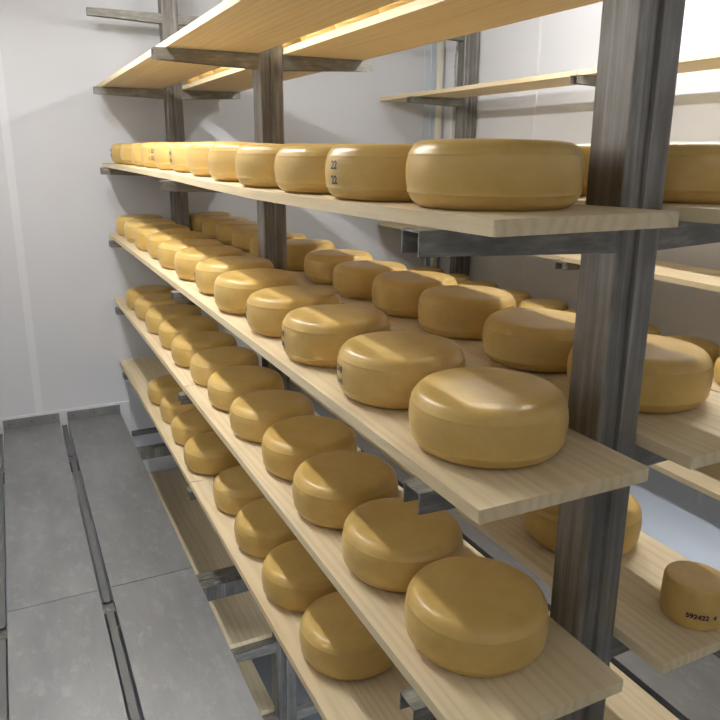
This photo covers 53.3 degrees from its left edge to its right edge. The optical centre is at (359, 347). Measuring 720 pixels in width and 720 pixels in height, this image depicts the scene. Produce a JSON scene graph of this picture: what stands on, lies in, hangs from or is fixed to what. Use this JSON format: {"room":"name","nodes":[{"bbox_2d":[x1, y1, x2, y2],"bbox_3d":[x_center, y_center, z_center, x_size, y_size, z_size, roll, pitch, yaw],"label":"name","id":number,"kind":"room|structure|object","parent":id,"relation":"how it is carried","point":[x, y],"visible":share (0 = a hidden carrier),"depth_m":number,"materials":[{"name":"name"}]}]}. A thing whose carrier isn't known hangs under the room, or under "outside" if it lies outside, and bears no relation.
{"room":"cheese aging room","nodes":[
{"label":"cheese aging room","id":0,"kind":"room"},
{"bbox_2d":[0,591,322,719],"bbox_3d":[0.772,2.516,1.524,3.370,0.100,8.000,-7,17,-25],"label":"floor","id":1,"kind":"structure","parent":0,"point":[263,664],"depth_m":3.90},
{"bbox_2d":[86,0,240,535],"bbox_3d":[-1.019,-0.198,4.117,0.761,3.749,0.130,-7,17,-25],"label":"upright","id":2,"kind":"object","parent":1,"relation":"on","point":[168,19],"visible":0.3,"depth_m":3.77,"materials":[{"name":"metal"}]},
{"bbox_2d":[151,45,371,719],"bbox_3d":[-0.318,0.185,2.731,0.761,3.749,0.130,-7,17,-25],"label":"upright","id":3,"kind":"object","parent":1,"relation":"on","point":[268,66],"visible":0.41,"depth_m":2.49,"materials":[{"name":"metal"}]},
{"bbox_2d":[103,163,191,179],"bbox_3d":[-0.882,-0.801,3.214,0.303,0.028,1.784,-7,17,-25],"label":"shelf board","id":4,"kind":"object","parent":3,"relation":"on","point":[155,172],"visible":0.44,"depth_m":2.86,"materials":[{"name":"brown wood"}]},
{"bbox_2d":[141,142,158,167],"bbox_3d":[-0.788,-0.811,3.014,0.258,0.104,0.254,-12,19,-38],"label":"cheese wheel","id":5,"kind":"object","parent":4,"relation":"on","point":[147,149],"visible":0.34,"depth_m":2.92,"materials":[{"name":"yellow"}]},
{"bbox_2d":[154,142,180,169],"bbox_3d":[-0.664,-0.741,2.768,0.256,0.104,0.256,-8,17,-28],"label":"cheese wheel","id":6,"kind":"object","parent":4,"relation":"on","point":[161,149],"visible":0.35,"depth_m":2.67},
{"bbox_2d":[169,142,193,172],"bbox_3d":[-0.540,-0.671,2.521,0.257,0.104,0.255,14,20,41],"label":"cheese wheel","id":7,"kind":"object","parent":4,"relation":"on","point":[178,151],"visible":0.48,"depth_m":2.43,"materials":[{"name":"yellow"}]},
{"bbox_2d":[109,233,195,289],"bbox_3d":[-0.884,-0.438,3.313,0.303,0.020,1.784,-7,17,-25],"label":"shelf board","id":8,"kind":"object","parent":3,"relation":"on","point":[170,276],"visible":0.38,"depth_m":2.99,"materials":[{"name":"brown wood"}]},
{"bbox_2d":[115,214,162,235],"bbox_3d":[-1.203,-0.672,3.921,0.258,0.107,0.262,-2,16,-10],"label":"cheese wheel","id":9,"kind":"object","parent":8,"relation":"on","point":[120,221],"visible":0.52,"depth_m":3.83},
{"bbox_2d":[124,218,175,242],"bbox_3d":[-1.066,-0.598,3.651,0.260,0.107,0.260,14,20,41],"label":"cheese wheel","id":10,"kind":"object","parent":8,"relation":"on","point":[130,226],"visible":0.51,"depth_m":3.56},
{"bbox_2d":[134,224,189,250],"bbox_3d":[-0.925,-0.518,3.362,0.261,0.107,0.259,13,20,40],"label":"cheese wheel","id":11,"kind":"object","parent":8,"relation":"on","point":[141,234],"visible":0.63,"depth_m":3.27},
{"bbox_2d":[147,231,206,258],"bbox_3d":[-0.792,-0.448,3.112,0.256,0.105,0.256,-14,21,-41],"label":"cheese wheel","id":12,"kind":"object","parent":8,"relation":"on","point":[154,239],"visible":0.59,"depth_m":3.03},
{"bbox_2d":[158,239,222,268],"bbox_3d":[-0.672,-0.376,2.859,0.262,0.101,0.258,6,16,19],"label":"cheese wheel","id":13,"kind":"object","parent":8,"relation":"on","point":[167,249],"visible":0.56,"depth_m":2.77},
{"bbox_2d":[174,246,244,280],"bbox_3d":[-0.543,-0.308,2.608,0.258,0.103,0.258,4,16,14],"label":"cheese wheel","id":14,"kind":"object","parent":8,"relation":"on","point":[186,260],"visible":0.56,"depth_m":2.52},
{"bbox_2d":[114,297,198,391],"bbox_3d":[-0.886,-0.082,3.410,0.303,0.020,1.784,-7,17,-25],"label":"shelf board","id":15,"kind":"object","parent":3,"relation":"on","point":[182,375],"visible":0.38,"depth_m":3.06,"materials":[{"name":"brown wood"}]},
{"bbox_2d":[126,285,174,309],"bbox_3d":[-1.129,-0.273,3.868,0.260,0.104,0.260,12,19,36],"label":"cheese wheel","id":16,"kind":"object","parent":15,"relation":"on","point":[133,293],"visible":0.56,"depth_m":3.79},
{"bbox_2d":[134,293,186,320],"bbox_3d":[-1.004,-0.206,3.619,0.258,0.107,0.262,-9,18,-30],"label":"cheese wheel","id":17,"kind":"object","parent":15,"relation":"on","point":[142,304],"visible":0.48,"depth_m":3.53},
{"bbox_2d":[145,304,201,334],"bbox_3d":[-0.871,-0.134,3.359,0.260,0.107,0.260,1,15,3],"label":"cheese wheel","id":18,"kind":"object","parent":15,"relation":"on","point":[156,315],"visible":0.62,"depth_m":3.28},
{"bbox_2d":[159,315,218,348],"bbox_3d":[-0.741,-0.066,3.111,0.258,0.107,0.258,-12,20,-38],"label":"cheese wheel","id":19,"kind":"object","parent":15,"relation":"on","point":[169,329],"visible":0.6,"depth_m":3.04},
{"bbox_2d":[171,331,236,367],"bbox_3d":[-0.621,0.004,2.862,0.259,0.105,0.257,-6,16,-21],"label":"cheese wheel","id":20,"kind":"object","parent":15,"relation":"on","point":[184,346],"visible":0.71,"depth_m":2.78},
{"bbox_2d":[190,346,258,386],"bbox_3d":[-0.496,0.069,2.631,0.251,0.103,0.249,3,15,9],"label":"cheese wheel","id":21,"kind":"object","parent":15,"relation":"on","point":[206,362],"visible":0.73,"depth_m":2.56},
{"bbox_2d":[96,42,220,88],"bbox_3d":[-0.880,-1.189,3.108,0.303,0.020,1.784,-7,17,-25],"label":"shelf board","id":22,"kind":"object","parent":3,"relation":"on","point":[143,72],"visible":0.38,"depth_m":3.01,"materials":[{"name":"brown wood"}]},
{"bbox_2d":[120,356,216,486],"bbox_3d":[-0.888,0.281,3.509,0.303,0.020,1.784,-7,17,-25],"label":"shelf board","id":23,"kind":"object","parent":3,"relation":"on","point":[139,371],"visible":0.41,"depth_m":3.56,"materials":[{"name":"brown wood"}]},
{"bbox_2d":[148,374,182,405],"bbox_3d":[-0.915,0.206,3.542,0.262,0.106,0.258,-1,15,-6],"label":"cheese wheel","id":24,"kind":"object","parent":23,"relation":"on","point":[158,387],"visible":0.47,"depth_m":3.45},
{"bbox_2d":[160,390,196,422],"bbox_3d":[-0.793,0.271,3.311,0.254,0.104,0.254,10,18,30],"label":"cheese wheel","id":25,"kind":"object","parent":23,"relation":"on","point":[170,407],"visible":0.32,"depth_m":3.21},
{"bbox_2d":[171,409,214,445],"bbox_3d":[-0.678,0.338,3.070,0.254,0.102,0.254,-2,16,-10],"label":"cheese wheel","id":26,"kind":"object","parent":23,"relation":"on","point":[186,425],"visible":0.51,"depth_m":2.97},
{"bbox_2d":[183,432,239,474],"bbox_3d":[-0.562,0.409,2.815,0.255,0.100,0.257,11,18,34],"label":"cheese wheel","id":27,"kind":"object","parent":23,"relation":"on","point":[205,453],"visible":0.63,"depth_m":2.71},
{"bbox_2d":[149,468,271,648],"bbox_3d":[-0.892,1.004,3.706,0.303,0.020,1.784,-7,17,-25],"label":"shelf board","id":28,"kind":"object","parent":3,"relation":"on","point":[239,617],"visible":0.59,"depth_m":3.59,"materials":[{"name":"brown wood"}]},
{"bbox_2d":[182,68,318,91],"bbox_3d":[-0.513,-1.234,3.281,0.303,0.020,1.784,-7,17,-25],"label":"shelf board","id":29,"kind":"object","parent":3,"relation":"on","point":[233,79],"visible":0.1,"depth_m":3.33,"materials":[{"name":"brown wood"}]},
{"bbox_2d":[237,659,274,715],"bbox_3d":[-0.893,1.366,3.805,0.303,0.020,1.784,-7,17,-25],"label":"shelf board","id":30,"kind":"object","parent":3,"relation":"on","point":[260,695],"visible":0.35,"depth_m":3.21,"materials":[{"name":"brown wood"}]},
{"bbox_2d":[207,238,304,275],"bbox_3d":[-0.517,-0.483,3.486,0.303,0.020,1.784,-7,17,-25],"label":"shelf board","id":31,"kind":"object","parent":3,"relation":"on","point":[297,273],"visible":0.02,"depth_m":2.77,"materials":[{"name":"brown wood"}]},
{"bbox_2d":[189,211,231,231],"bbox_3d":[-0.858,-0.719,4.101,0.256,0.107,0.256,6,16,18],"label":"cheese wheel","id":32,"kind":"object","parent":31,"relation":"on","point":[195,219],"visible":0.44,"depth_m":4.00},
{"bbox_2d":[202,216,248,238],"bbox_3d":[-0.717,-0.646,3.834,0.255,0.107,0.253,-10,18,-34],"label":"cheese wheel","id":33,"kind":"object","parent":31,"relation":"on","point":[209,224],"visible":0.56,"depth_m":3.74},
{"bbox_2d":[216,221,256,244],"bbox_3d":[-0.592,-0.578,3.588,0.255,0.106,0.253,12,19,36],"label":"cheese wheel","id":34,"kind":"object","parent":31,"relation":"on","point":[224,229],"visible":0.5,"depth_m":3.50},
{"bbox_2d":[232,226,257,251],"bbox_3d":[-0.472,-0.512,3.353,0.252,0.105,0.256,-6,17,-23],"label":"cheese wheel","id":35,"kind":"object","parent":31,"relation":"on","point":[241,236],"visible":0.41,"depth_m":3.25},
{"bbox_2d":[250,232,306,256],"bbox_3d":[-0.351,-0.442,3.107,0.250,0.100,0.250,-2,15,-7],"label":"cheese wheel","id":36,"kind":"object","parent":31,"relation":"on","point":[290,235],"visible":0.23,"depth_m":3.04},
{"bbox_2d":[287,239,334,270],"bbox_3d":[-0.225,-0.372,2.843,0.255,0.106,0.253,-13,20,-40],"label":"cheese wheel","id":37,"kind":"object","parent":31,"relation":"on","point":[297,249],"visible":0.47,"depth_m":2.73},
{"bbox_2d":[407,32,479,275],"bbox_3d":[0.495,-0.318,4.589,0.492,3.749,0.130,-7,17,-25],"label":"upright","id":38,"kind":"object","parent":1,"relation":"on","point":[468,45],"visible":0.11,"depth_m":4.28,"materials":[{"name":"metal"}]},
{"bbox_3d":[-0.129,0.441,4.379,0.989,0.058,0.050,-7,17,-25],"label":"cross beam","id":39,"kind":"structure","parent":38,"relation":"attached to","visible":0},
{"bbox_2d":[296,391,413,487],"bbox_3d":[0.055,0.466,4.018,0.295,0.084,1.840,-7,17,-25],"label":"tile","id":40,"kind":"object","parent":39,"relation":"on","point":[365,447],"visible":0.02,"depth_m":3.79,"materials":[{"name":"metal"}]},
{"bbox_2d":[399,0,719,719],"bbox_3d":[0.400,0.577,1.309,0.761,3.749,0.130,-7,17,-25],"label":"upright","id":41,"kind":"object","parent":1,"relation":"on","point":[640,41],"visible":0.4,"depth_m":1.09,"materials":[{"name":"metal"}]},
{"bbox_2d":[163,0,399,52],"bbox_3d":[-0.097,-0.761,1.558,0.303,0.020,1.785,-7,17,-25],"label":"shelf board","id":42,"kind":"object","parent":41,"relation":"on","point":[247,26],"visible":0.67,"depth_m":1.80,"materials":[{"name":"brown wood"}]},
{"bbox_2d":[190,478,412,719],"bbox_3d":[-0.105,0.708,1.959,0.303,0.020,1.785,-7,17,-25],"label":"shelf board","id":43,"kind":"object","parent":41,"relation":"on","point":[377,697],"visible":0.4,"depth_m":1.70,"materials":[{"name":"brown wood"}]},
{"bbox_2d":[213,465,265,515],"bbox_3d":[-0.385,0.493,2.505,0.253,0.103,0.251,9,18,29],"label":"cheese wheel","id":44,"kind":"object","parent":43,"relation":"on","point":[233,488],"visible":0.53,"depth_m":2.41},
{"bbox_2d":[234,498,297,558],"bbox_3d":[-0.268,0.563,2.256,0.252,0.102,0.256,-1,15,-6],"label":"cheese wheel","id":45,"kind":"object","parent":43,"relation":"on","point":[259,529],"visible":0.56,"depth_m":2.17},
{"bbox_2d":[262,540,337,611],"bbox_3d":[-0.148,0.632,2.008,0.254,0.100,0.254,13,20,39],"label":"cheese wheel","id":46,"kind":"object","parent":43,"relation":"on","point":[292,580],"visible":0.61,"depth_m":1.92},
{"bbox_2d":[299,592,392,680],"bbox_3d":[-0.022,0.699,1.761,0.255,0.102,0.257,5,16,18],"label":"cheese wheel","id":47,"kind":"object","parent":43,"relation":"on","point":[334,641],"visible":0.62,"depth_m":1.67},
{"bbox_2d":[184,385,622,719],"bbox_3d":[-0.103,0.346,1.860,0.303,0.020,1.785,-7,17,-25],"label":"shelf board","id":48,"kind":"object","parent":41,"relation":"on","point":[566,677],"visible":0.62,"depth_m":1.20,"materials":[{"name":"brown wood"}]},
{"bbox_2d":[207,365,283,411],"bbox_3d":[-0.382,0.135,2.397,0.252,0.100,0.256,-8,17,-27],"label":"cheese wheel","id":49,"kind":"object","parent":48,"relation":"on","point":[225,385],"visible":0.71,"depth_m":2.32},
{"bbox_2d":[230,389,314,442],"bbox_3d":[-0.263,0.201,2.156,0.254,0.100,0.254,1,15,3],"label":"cheese wheel","id":50,"kind":"object","parent":48,"relation":"on","point":[252,413],"visible":0.83,"depth_m":2.08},
{"bbox_2d":[261,415,356,480],"bbox_3d":[-0.135,0.266,1.913,0.255,0.105,0.253,6,16,21],"label":"cheese wheel","id":51,"kind":"object","parent":48,"relation":"on","point":[286,444],"visible":0.86,"depth_m":1.85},
{"bbox_2d":[292,450,397,529],"bbox_3d":[-0.034,0.329,1.683,0.248,0.105,0.248,-5,16,-18],"label":"cheese wheel","id":52,"kind":"object","parent":48,"relation":"on","point":[327,487],"visible":0.88,"depth_m":1.61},
{"bbox_2d":[342,498,462,592],"bbox_3d":[0.086,0.394,1.457,0.245,0.100,0.247,-12,20,-38],"label":"cheese wheel","id":53,"kind":"object","parent":48,"relation":"on","point":[386,542],"visible":0.83,"depth_m":1.39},
{"bbox_2d":[404,556,548,676],"bbox_3d":[0.200,0.456,1.239,0.246,0.097,0.246,-5,16,-18],"label":"cheese wheel","id":54,"kind":"object","parent":48,"relation":"on","point":[474,616],"visible":1,"depth_m":1.17,"materials":[{"name":"food"}]},
{"bbox_2d":[178,284,648,524],"bbox_3d":[-0.101,-0.011,1.762,0.303,0.020,1.785,-7,17,-25],"label":"shelf board","id":55,"kind":"object","parent":41,"relation":"on","point":[583,466],"visible":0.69,"depth_m":1.06,"materials":[{"name":"brown wood"}]},
{"bbox_2d":[194,256,273,295],"bbox_3d":[-0.410,-0.239,2.353,0.260,0.105,0.260,11,18,33],"label":"cheese wheel","id":56,"kind":"object","parent":55,"relation":"on","point":[207,270],"visible":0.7,"depth_m":2.27,"materials":[{"name":"yellow"}]},
{"bbox_2d":[214,268,299,314],"bbox_3d":[-0.300,-0.166,2.091,0.249,0.104,0.251,0,15,-1],"label":"cheese wheel","id":57,"kind":"object","parent":55,"relation":"on","point":[232,289],"visible":0.73,"depth_m":2.00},
{"bbox_2d":[245,285,341,337],"bbox_3d":[-0.170,-0.098,1.850,0.245,0.100,0.247,13,20,39],"label":"cheese wheel","id":58,"kind":"object","parent":55,"relation":"on","point":[267,308],"visible":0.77,"depth_m":1.76,"materials":[{"name":"yellow"}]},
{"bbox_2d":[281,304,390,367],"bbox_3d":[-0.053,-0.032,1.607,0.245,0.103,0.243,14,20,41],"label":"cheese wheel","id":59,"kind":"object","parent":55,"relation":"on","point":[314,335],"visible":0.82,"depth_m":1.52,"materials":[{"name":"yellow"}]},
{"bbox_2d":[336,331,465,409],"bbox_3d":[0.078,0.037,1.364,0.244,0.098,0.244,6,16,21],"label":"cheese wheel","id":60,"kind":"object","parent":55,"relation":"on","point":[382,369],"visible":0.86,"depth_m":1.28,"materials":[{"name":"yellow"}]},
{"bbox_2d":[408,367,568,468],"bbox_3d":[0.200,0.104,1.125,0.247,0.097,0.245,4,16,12],"label":"cheese wheel","id":61,"kind":"object","parent":55,"relation":"on","point":[476,417],"visible":1,"depth_m":1.04,"materials":[{"name":"food"}]},
{"bbox_2d":[171,174,679,236],"bbox_3d":[-0.099,-0.364,1.666,0.303,0.031,1.785,-7,17,-25],"label":"shelf board","id":62,"kind":"object","parent":41,"relation":"on","point":[576,218],"visible":0.57,"depth_m":0.94,"materials":[{"name":"brown wood"}]},
{"bbox_2d":[187,141,251,176],"bbox_3d":[-0.413,-0.596,2.260,0.260,0.104,0.260,6,16,22],"label":"cheese wheel","id":63,"kind":"object","parent":62,"relation":"on","point":[197,153],"visible":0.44,"depth_m":2.16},
{"bbox_2d":[208,143,271,181],"bbox_3d":[-0.292,-0.521,2.011,0.266,0.102,0.262,-12,19,-37],"label":"cheese wheel","id":64,"kind":"object","parent":62,"relation":"on","point":[221,156],"visible":0.3,"depth_m":1.91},
{"bbox_2d":[235,144,329,187],"bbox_3d":[-0.170,-0.444,1.744,0.266,0.100,0.266,12,19,36],"label":"cheese wheel","id":65,"kind":"object","parent":62,"relation":"on","point":[254,163],"visible":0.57,"depth_m":1.64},
{"bbox_2d":[274,145,335,194],"bbox_3d":[-0.048,-0.377,1.507,0.264,0.096,0.264,3,15,9],"label":"cheese wheel","id":66,"kind":"object","parent":62,"relation":"on","point":[297,169],"visible":0.43,"depth_m":1.40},
{"bbox_2d":[325,143,414,201],"bbox_3d":[0.069,-0.313,1.269,0.263,0.096,0.265,3,15,9],"label":"cheese wheel","id":67,"kind":"object","parent":62,"relation":"on","point":[354,172],"visible":0.61,"depth_m":1.16,"materials":[{"name":"yellow"}]},
{"bbox_2d":[405,138,584,211],"bbox_3d":[0.195,-0.255,1.045,0.255,0.097,0.257,12,19,36],"label":"cheese wheel","id":68,"kind":"object","parent":62,"relation":"on","point":[474,174],"visible":1,"depth_m":0.94,"materials":[{"name":"food"}]},
{"bbox_2d":[282,0,602,59],"bbox_3d":[0.253,-0.804,1.722,0.303,0.020,1.785,-7,17,-25],"label":"shelf board","id":69,"kind":"object","parent":41,"relation":"on","point":[417,23],"visible":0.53,"depth_m":1.84,"materials":[{"name":"brown wood"}]},
{"bbox_2d":[290,378,719,673],"bbox_3d":[0.247,0.302,2.025,0.303,0.020,1.785,-7,17,-25],"label":"shelf board","id":70,"kind":"object","parent":41,"relation":"on","point":[640,624],"visible":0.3,"depth_m":1.39,"materials":[{"name":"brown wood"}]},
{"bbox_2d":[523,493,641,554],"bbox_3d":[0.484,0.364,1.569,0.249,0.102,0.247,-2,15,-7],"label":"cheese wheel","id":71,"kind":"object","parent":70,"relation":"on","point":[541,525],"visible":0.26,"depth_m":1.49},
{"bbox_2d":[660,561,719,630],"bbox_3d":[0.611,0.449,1.307,0.116,0.077,0.115,-14,21,-42],"label":"cheese wheel","id":72,"kind":"object","parent":70,"relation":"on","point":[690,590],"visible":1,"depth_m":1.27,"materials":[{"name":"yellow"}]},
{"bbox_2d":[297,275,719,469],"bbox_3d":[0.249,-0.054,1.927,0.303,0.020,1.785,-7,17,-25],"label":"shelf board","id":73,"kind":"object","parent":41,"relation":"on","point":[690,439],"visible":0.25,"depth_m":1.23,"materials":[{"name":"brown wood"}]},
{"bbox_2d":[304,249,372,284],"bbox_3d":[-0.074,-0.292,2.559,0.250,0.103,0.252,-14,21,-42],"label":"cheese wheel","id":74,"kind":"object","parent":73,"relation":"on","point":[319,265],"visible":0.56,"depth_m":2.47,"materials":[{"name":"yellow"}]},
{"bbox_2d":[333,260,407,299],"bbox_3d":[0.035,-0.223,2.312,0.247,0.100,0.245,-2,15,-9],"label":"cheese wheel","id":75,"kind":"object","parent":73,"relation":"on","point":[351,279],"visible":0.63,"depth_m":2.22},
{"bbox_2d":[372,270,457,317],"bbox_3d":[0.159,-0.159,2.073,0.250,0.104,0.250,10,18,32],"label":"cheese wheel","id":76,"kind":"object","parent":73,"relation":"on","point":[395,293],"visible":0.76,"depth_m":1.99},
{"bbox_2d":[418,285,515,339],"bbox_3d":[0.274,-0.096,1.843,0.250,0.105,0.250,13,20,39],"label":"cheese wheel","id":77,"kind":"object","parent":73,"relation":"on","point":[461,312],"visible":0.86,"depth_m":1.75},
{"bbox_2d":[482,308,575,372],"bbox_3d":[0.404,-0.022,1.589,0.263,0.097,0.261,0,15,0],"label":"cheese wheel","id":78,"kind":"object","parent":73,"relation":"on","point":[526,339],"visible":0.77,"depth_m":1.50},
{"bbox_2d":[567,334,712,413],"bbox_3d":[0.524,0.041,1.354,0.257,0.101,0.255,0,15,-1],"label":"cheese wheel","id":79,"kind":"object","parent":73,"relation":"on","point":[677,374],"visible":0.41,"depth_m":1.25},
{"bbox_2d":[398,485,678,719],"bbox_3d":[0.245,0.665,2.124,0.303,0.020,1.785,-7,17,-25],"label":"shelf board","id":80,"kind":"object","parent":41,"relation":"on","point":[632,703],"visible":0.02,"depth_m":1.60,"materials":[{"name":"brown wood"}]},
{"bbox_2d":[574,196,719,223],"bbox_3d":[0.251,-0.407,1.831,0.303,0.031,1.785,-7,17,-25],"label":"shelf board","id":81,"kind":"object","parent":41,"relation":"on","point":[701,213],"visible":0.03,"depth_m":1.04,"materials":[{"name":"brown wood"}]},
{"bbox_2d":[576,143,590,195],"bbox_3d":[0.424,-0.363,1.452,0.255,0.100,0.253,11,19,35],"label":"cheese wheel","id":82,"kind":"object","parent":81,"relation":"on","point":[585,147],"visible":0.09,"depth_m":1.33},
{"bbox_2d":[663,141,719,203],"bbox_3d":[0.556,-0.299,1.211,0.256,0.098,0.256,1,15,1],"label":"cheese wheel","id":83,"kind":"object","parent":81,"relation":"on","point":[693,167],"visible":0.39,"depth_m":1.10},
{"bbox_2d":[555,74,595,269],"bbox_3d":[1.097,0.011,3.397,0.492,3.749,0.130,-7,17,-25],"label":"upright","id":84,"kind":"object","parent":1,"relation":"on","point":[586,80],"visible":0.05,"depth_m":3.00,"materials":[{"name":"metal"}]},
{"bbox_2d":[380,70,577,101],"bbox_3d":[0.649,-1.377,3.828,0.303,0.020,1.784,-7,17,-25],"label":"shelf board","id":85,"kind":"object","parent":84,"relation":"on","point":[561,79],"visible":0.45,"depth_m":3.61,"materials":[{"name":"brown wood"}]},
{"bbox_2d":[378,221,580,260],"bbox_3d":[0.645,-0.626,4.033,0.303,0.020,1.784,-7,17,-25],"label":"shelf board","id":86,"kind":"object","parent":84,"relation":"on","point":[559,257],"visible":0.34,"depth_m":4.45,"materials":[{"name":"brown wood"}]},
{"bbox_3d":[0.643,-0.270,4.130,0.303,0.020,1.784,-7,17,-25],"label":"shelf board","id":87,"kind":"object","parent":84,"relation":"on","visible":0},
{"bbox_2d":[502,289,531,307],"bbox_3d":[0.795,-0.252,3.836,0.243,0.100,0.245,-7,17,-24],"label":"cheese wheel","id":88,"kind":"object","parent":87,"relation":"on","point":[519,296],"visible":0.28,"depth_m":3.76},
{"bbox_2d":[519,298,568,310],"bbox_3d":[0.920,-0.183,3.589,0.244,0.100,0.244,5,16,17],"label":"cheese wheel","id":89,"kind":"object","parent":87,"relation":"on","point":[554,304],"visible":0.49,"depth_m":3.53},
{"bbox_3d":[1.814,0.402,1.976,0.492,3.749,0.130,-7,17,-25],"label":"upright","id":90,"kind":"object","parent":1,"relation":"on","visible":0},
{"bbox_2d":[563,255,719,291],"bbox_3d":[1.427,-0.199,2.482,0.303,0.020,1.785,-7,17,-25],"label":"shelf board","id":91,"kind":"object","parent":90,"relation":"on","point":[697,277],"visible":0.46,"depth_m":2.73,"materials":[{"name":"brown wood"}]},
{"bbox_2d":[578,51,719,75],"bbox_3d":[1.431,-0.950,2.278,0.303,0.020,1.785,-7,17,-25],"label":"shelf board","id":92,"kind":"object","parent":90,"relation":"on","point":[707,60],"visible":0.27,"depth_m":2.58,"materials":[{"name":"brown wood"}]},
{"bbox_2d":[649,460,719,500],"bbox_3d":[1.424,0.520,2.679,0.303,0.020,1.785,-7,17,-25],"label":"shelf board","id":93,"kind":"object","parent":90,"relation":"on","point":[705,479],"visible":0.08,"depth_m":2.75,"materials":[{"name":"brown wood"}]},
{"bbox_2d":[711,369,719,392],"bbox_3d":[1.426,0.157,2.580,0.303,0.020,1.785,-7,17,-25],"label":"shelf board","id":94,"kind":"object","parent":90,"relation":"on","point":[715,386],"visible":0.02,"depth_m":2.60,"materials":[{"name":"brown wood"}]},
{"bbox_2d":[666,335,719,368],"bbox_3d":[1.294,0.021,2.847,0.245,0.100,0.243,6,16,21],"label":"cheese wheel","id":95,"kind":"object","parent":94,"relation":"on","point":[709,346],"visible":0.27,"depth_m":2.80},
{"bbox_2d":[0,0,425,626],"bbox_3d":[-0.948,-0.285,4.441,3.370,3.750,0.100,-7,17,-25],"label":"wall","id":96,"kind":"structure","parent":0,"point":[54,54],"depth_m":4.02,"materials":[{"name":"paint"}]},
{"bbox_2d":[0,49,42,412],"bbox_3d":[-1.832,-0.797,3.793,0.040,2.430,0.004,-7,17,-25],"label":"trim","id":97,"kind":"structure","parent":96,"relation":"attached to","point":[4,119],"depth_m":3.85,"materials":[{"name":"white"}]},
{"bbox_2d":[0,400,131,458],"bbox_3d":[-1.872,0.495,4.123,1.065,0.242,0.014,-7,17,-25],"label":"trim","id":98,"kind":"structure","parent":96,"relation":"attached to","point":[124,405],"depth_m":4.19,"materials":[{"name":"white"}]},
{"bbox_2d":[420,42,436,266],"bbox_3d":[0.473,-1.044,4.856,0.095,2.490,0.060,-7,17,-25],"label":"trim","id":99,"kind":"structure","parent":96,"relation":"attached to","point":[430,49],"depth_m":4.70,"materials":[{"name":"white"}]},
{"bbox_2d":[437,0,719,570],"bbox_3d":[2.252,0.477,1.709,0.100,3.750,7.800,-7,17,-25],"label":"wall","id":100,"kind":"structure","parent":0,"point":[671,515],"depth_m":3.51,"materials":[{"name":"paint"}]},
{"bbox_2d":[430,40,444,266],"bbox_3d":[0.511,-1.051,4.804,0.048,2.450,0.048,-7,17,-25],"label":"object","id":101,"kind":"object","parent":100,"relation":"attached to","point":[440,45],"visible":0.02,"depth_m":4.61,"materials":[{"name":"beige"}]},
{"bbox_2d":[450,41,457,138],"bbox_3d":[0.594,-1.397,4.586,0.028,1.634,0.034,-7,17,-25],"label":"duct","id":102,"kind":"object","parent":100,"relation":"attached to","point":[453,109],"visible":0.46,"depth_m":4.55,"materials":[{"name":"white"}]},
{"bbox_2d":[522,16,541,290],"bbox_3d":[0.947,-0.813,4.019,0.003,2.490,0.016,-7,17,-25],"label":"trim","id":103,"kind":"structure","parent":100,"relation":"attached to","point":[540,24],"depth_m":3.87,"materials":[{"name":"white"}]},
{"bbox_3d":[-0.688,0.840,0.324,0.100,3.750,7.800,-7,17,-25],"label":"wall","id":104,"kind":"structure","parent":0,"visible":0},
{"bbox_2d":[0,443,171,483],"bbox_3d":[-1.540,0.615,3.715,1.289,0.058,0.050,-7,17,-25],"label":"cross beam","id":105,"kind":"structure","parent":104,"relation":"attached to","point":[155,450],"depth_m":3.88,"materials":[{"name":"metal"}]},
{"bbox_2d":[2,413,97,611],"bbox_3d":[-1.472,0.654,3.299,0.295,0.084,1.840,-7,17,-25],"label":"tile","id":106,"kind":"object","parent":105,"relation":"on","point":[48,557],"visible":0.95,"depth_m":3.04,"materials":[{"name":"tile"}]},
{"bbox_2d":[67,405,191,590],"bbox_3d":[-1.169,0.617,3.441,0.295,0.084,1.840,-7,17,-25],"label":"tile","id":107,"kind":"object","parent":105,"relation":"on","point":[137,538],"visible":0.98,"depth_m":3.20,"materials":[{"name":"tile"}]},
{"bbox_2d":[0,572,248,654],"bbox_3d":[-0.927,0.950,2.502,1.289,0.058,0.050,-7,17,-25],"label":"cross beam","id":108,"kind":"structure","parent":104,"relation":"attached to","point":[231,584],"depth_m":2.67,"materials":[{"name":"metal"}]},
{"bbox_2d":[0,434,6,719],"bbox_3d":[-0.810,1.152,1.627,0.024,0.011,5.555,-7,17,-25],"label":"support rail","id":109,"kind":"object","parent":108,"relation":"on","point":[3,672],"visible":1,"depth_m":2.52,"materials":[{"name":"silver metal"}]},
{"bbox_2d":[7,590,127,719],"bbox_3d":[-0.662,1.121,1.702,0.295,0.032,1.854,-7,17,-25],"label":"tile","id":110,"kind":"object","parent":108,"relation":"on","point":[61,663],"visible":1,"depth_m":2.19,"materials":[{"name":"tile"}]},
{"bbox_2d":[62,424,140,719],"bbox_3d":[-0.507,1.114,1.770,0.024,0.011,5.555,-7,17,-25],"label":"support rail","id":111,"kind":"object","parent":108,"relation":"on","point":[123,669],"visible":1,"depth_m":2.59,"materials":[{"name":"silver metal"}]},
{"bbox_2d":[111,568,262,719],"bbox_3d":[-0.359,1.084,1.844,0.295,0.032,1.854,-7,17,-25],"label":"tile","id":112,"kind":"object","parent":108,"relation":"on","point":[183,666],"visible":1,"depth_m":2.24,"materials":[{"name":"tile"}]},
{"bbox_3d":[1.311,0.915,2.621,0.004,0.095,5.535,-7,17,-25],"label":"edge angle","id":113,"kind":"object","parent":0,"visible":0},
{"bbox_3d":[0.484,0.776,3.166,0.989,0.058,0.050,-7,17,-25],"label":"cross beam","id":114,"kind":"structure","parent":113,"relation":"attached to","visible":0},
{"bbox_2d":[446,509,719,719],"bbox_3d":[0.865,0.933,2.421,0.295,0.032,1.854,-7,17,-25],"label":"tile","id":115,"kind":"object","parent":114,"relation":"on","point":[690,691],"visible":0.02,"depth_m":2.16,"materials":[{"name":"concrete"}]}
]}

